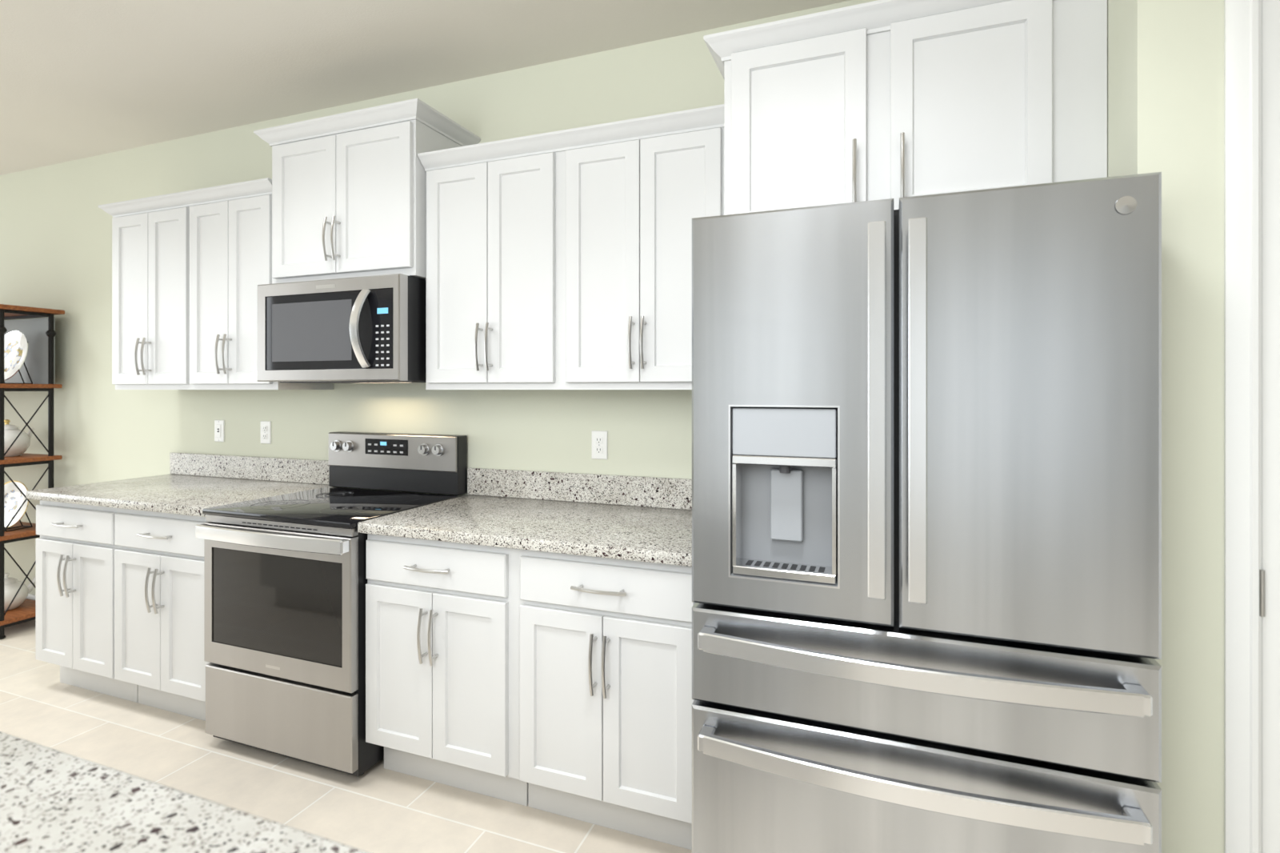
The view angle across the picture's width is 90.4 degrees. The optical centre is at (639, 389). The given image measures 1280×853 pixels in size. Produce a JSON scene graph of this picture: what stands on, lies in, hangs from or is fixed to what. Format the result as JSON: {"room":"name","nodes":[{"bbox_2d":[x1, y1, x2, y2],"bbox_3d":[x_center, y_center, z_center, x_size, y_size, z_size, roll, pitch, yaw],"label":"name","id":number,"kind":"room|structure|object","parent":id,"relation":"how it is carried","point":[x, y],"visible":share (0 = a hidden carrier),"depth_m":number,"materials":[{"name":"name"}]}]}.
{"room":"kitchen","nodes":[
{"label":"kitchen","id":0,"kind":"room"},
{"bbox_2d":[0,619,691,852],"bbox_3d":[-2.274,1.412,-0.049,9.800,0.080,6.400,0,0,21],"label":"floor","id":1,"kind":"structure","parent":0,"point":[378,806],"depth_m":2.22,"materials":[{"name":"tile"}]},
{"bbox_2d":[0,304,64,639],"bbox_3d":[-3.886,0.452,3.748,0.940,1.839,0.344,0,0,21],"label":"shelf unit","id":2,"kind":"object","parent":1,"relation":"on","point":[40,334],"visible":0.71,"depth_m":3.67,"materials":[{"name":"black metal"}]},
{"bbox_2d":[4,330,32,383],"bbox_3d":[-3.621,-0.188,3.667,0.302,0.309,0.160,0,0,21],"label":"plate","id":3,"kind":"object","parent":2,"relation":"on","point":[15,347],"visible":0.79,"depth_m":3.66,"materials":[{"name":"white ceramic"}]},
{"bbox_2d":[4,480,32,531],"bbox_3d":[-3.619,0.666,3.666,0.269,0.280,0.166,0,0,21],"label":"plate","id":4,"kind":"object","parent":2,"relation":"on","point":[14,498],"visible":0.79,"depth_m":3.66,"materials":[{"name":"white ceramic"}]},
{"bbox_2d":[4,419,33,456],"bbox_3d":[-3.670,0.279,3.698,0.197,0.214,0.294,0,0,21],"label":"teapot","id":5,"kind":"object","parent":2,"relation":"on","point":[20,446],"visible":0.92,"depth_m":3.67,"materials":[{"name":"white ceramic"}]},
{"bbox_2d":[4,572,35,611],"bbox_3d":[-3.679,1.168,3.702,0.190,0.206,0.306,0,0,21],"label":"teapot","id":6,"kind":"object","parent":2,"relation":"on","point":[12,586],"visible":0.81,"depth_m":3.67,"materials":[{"name":"white ceramic"}]},
{"bbox_2d":[35,500,138,702],"bbox_3d":[-2.394,0.934,3.060,0.558,0.876,0.664,0,0,21],"label":"base cabinet","id":7,"kind":"object","parent":1,"relation":"on","point":[75,546],"visible":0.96,"depth_m":2.79,"materials":[{"name":"white paint"}]},
{"bbox_2d":[114,508,209,720],"bbox_3d":[-1.847,0.934,2.853,0.612,0.876,0.664,0,0,21],"label":"base cabinet","id":8,"kind":"object","parent":1,"relation":"on","point":[160,662],"visible":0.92,"depth_m":2.59,"materials":[{"name":"white paint"}]},
{"bbox_2d":[26,452,338,516],"bbox_3d":[-2.109,0.418,2.963,1.189,0.152,0.643,0,0,21],"label":"countertop","id":9,"kind":"structure","parent":8,"relation":"on","point":[192,484],"depth_m":3.04,"materials":[{"name":"stone"}]},
{"bbox_2d":[0,731,369,852],"bbox_3d":[-1.879,0.915,0.657,3.440,0.913,1.100,0,0,21],"label":"kitchen island","id":10,"kind":"object","parent":1,"relation":"on","point":[53,800],"depth_m":0.68,"materials":[{"name":"white stone"}]},
{"bbox_2d":[195,431,467,776],"bbox_3d":[-1.223,0.786,2.582,0.731,1.171,0.709,0,0,21],"label":"range","id":11,"kind":"object","parent":1,"relation":"on","point":[285,580],"visible":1,"depth_m":2.32,"materials":[{"name":"silver metal"}]},
{"bbox_2d":[365,533,528,806],"bbox_3d":[-0.583,0.934,2.376,0.600,0.876,0.664,0,0,21],"label":"base cabinet","id":12,"kind":"object","parent":1,"relation":"on","point":[440,662],"visible":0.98,"depth_m":2.10,"materials":[{"name":"white paint"}]},
{"bbox_2d":[515,548,695,849],"bbox_3d":[-0.019,0.934,2.163,0.605,0.876,0.664,0,0,21],"label":"base cabinet","id":13,"kind":"object","parent":1,"relation":"on","point":[604,700],"visible":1,"depth_m":1.90,"materials":[{"name":"white paint"}]},
{"bbox_2d":[357,467,691,566],"bbox_3d":[-0.273,0.418,2.269,1.259,0.152,0.643,0,0,21],"label":"countertop","id":14,"kind":"structure","parent":13,"relation":"on","point":[642,518],"depth_m":2.28,"materials":[{"name":"stone"}]},
{"bbox_2d":[692,172,1161,852],"bbox_3d":[0.679,0.485,1.695,0.888,1.772,0.988,0,0,21],"label":"refrigerator","id":15,"kind":"object","parent":1,"relation":"on","point":[927,522],"visible":1,"depth_m":1.27,"materials":[{"name":"grey metal"}]},
{"bbox_2d":[0,0,850,175],"bbox_3d":[-2.274,-1.418,-0.049,9.800,0.100,6.400,0,0,21],"label":"ceiling","id":16,"kind":"structure","parent":0,"point":[79,79],"depth_m":2.57,"materials":[{"name":"paint"}]},
{"bbox_2d":[0,0,877,595],"bbox_3d":[-1.122,0.002,3.000,10.040,2.740,0.120,0,0,21],"label":"wall","id":17,"kind":"structure","parent":0,"point":[56,240],"depth_m":3.21,"materials":[{"name":"green paint"}]},
{"bbox_2d":[26,593,35,599],"bbox_3d":[-4.144,1.320,4.070,3.390,0.104,0.014,0,0,21],"label":"baseboard","id":18,"kind":"structure","parent":17,"relation":"attached to","point":[30,596],"depth_m":3.92,"materials":[{"name":"white paint"}]},
{"bbox_2d":[97,177,333,389],"bbox_3d":[-2.087,-0.457,3.102,1.158,0.914,0.368,0,0,21],"label":"upper cabinet","id":19,"kind":"object","parent":17,"relation":"attached to","point":[191,270],"visible":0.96,"depth_m":2.95,"materials":[{"name":"white paint"}]},
{"bbox_2d":[214,420,224,441],"bbox_3d":[-2.216,0.217,3.344,0.070,0.115,0.010,0,0,21],"label":"electrical outlet","id":20,"kind":"object","parent":17,"relation":"attached to","point":[219,430],"visible":1,"depth_m":3.34,"materials":[{"name":"white plastic"}]},
{"bbox_2d":[260,420,271,443],"bbox_3d":[-1.903,0.217,3.225,0.070,0.115,0.009,0,0,21],"label":"electrical outlet","id":21,"kind":"object","parent":17,"relation":"attached to","point":[266,432],"visible":1,"depth_m":3.22,"materials":[{"name":"white plastic"}]},
{"bbox_2d":[253,98,480,283],"bbox_3d":[-1.170,-0.770,2.726,0.856,0.655,0.424,0,0,21],"label":"upper cabinet","id":22,"kind":"object","parent":17,"relation":"attached to","point":[348,194],"visible":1,"depth_m":2.55,"materials":[{"name":"white paint"}]},
{"bbox_2d":[257,273,425,383],"bbox_3d":[-1.189,-0.234,2.693,0.744,0.409,0.493,0,0,21],"label":"microwave","id":23,"kind":"object","parent":22,"relation":"attached to","point":[364,330],"visible":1,"depth_m":2.50,"materials":[{"name":"silver metal"}]},
{"bbox_2d":[417,104,723,389],"bbox_3d":[-0.231,-0.457,2.401,1.220,0.914,0.368,0,0,21],"label":"upper cabinet","id":24,"kind":"object","parent":17,"relation":"attached to","point":[559,260],"visible":0.96,"depth_m":2.26,"materials":[{"name":"white paint"}]},
{"bbox_2d":[591,430,607,459],"bbox_3d":[-0.165,0.224,2.569,0.070,0.115,0.009,0,0,21],"label":"electrical outlet","id":25,"kind":"object","parent":17,"relation":"attached to","point":[599,444],"visible":1,"depth_m":2.56,"materials":[{"name":"white plastic"}]},
{"bbox_2d":[703,0,1107,215],"bbox_3d":[0.732,-0.708,1.889,0.956,0.560,0.644,0,0,21],"label":"upper cabinet","id":26,"kind":"object","parent":17,"relation":"attached to","point":[895,100],"visible":0.85,"depth_m":1.61,"materials":[{"name":"white paint"}]},
{"bbox_2d":[1107,0,1110,176],"bbox_3d":[1.233,0.002,1.699,0.113,2.740,0.630,0,0,21],"label":"wall","id":27,"kind":"structure","parent":0,"point":[1108,1],"depth_m":1.48,"materials":[{"name":"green paint"}]},
{"bbox_2d":[1110,0,1223,852],"bbox_3d":[2.109,0.002,0.962,2.273,2.740,0.110,0,0,21],"label":"wall","id":28,"kind":"structure","parent":0,"point":[1164,118],"depth_m":1.28,"materials":[{"name":"green paint"}]},
{"bbox_2d":[1224,0,1261,852],"bbox_3d":[1.565,0.118,1.157,0.832,2.508,0.129,0,0,21],"label":"door frame","id":29,"kind":"structure","parent":28,"relation":"attached to","point":[1242,415],"depth_m":1.24,"materials":[{"name":"white paint"}]},
{"bbox_2d":[1259,0,1279,852],"bbox_3d":[1.544,0.148,1.109,0.716,2.432,0.095,0,0,21],"label":"pantry door","id":30,"kind":"structure","parent":28,"relation":"in","point":[1270,592],"depth_m":1.24,"materials":[{"name":"white paint"}]}
]}

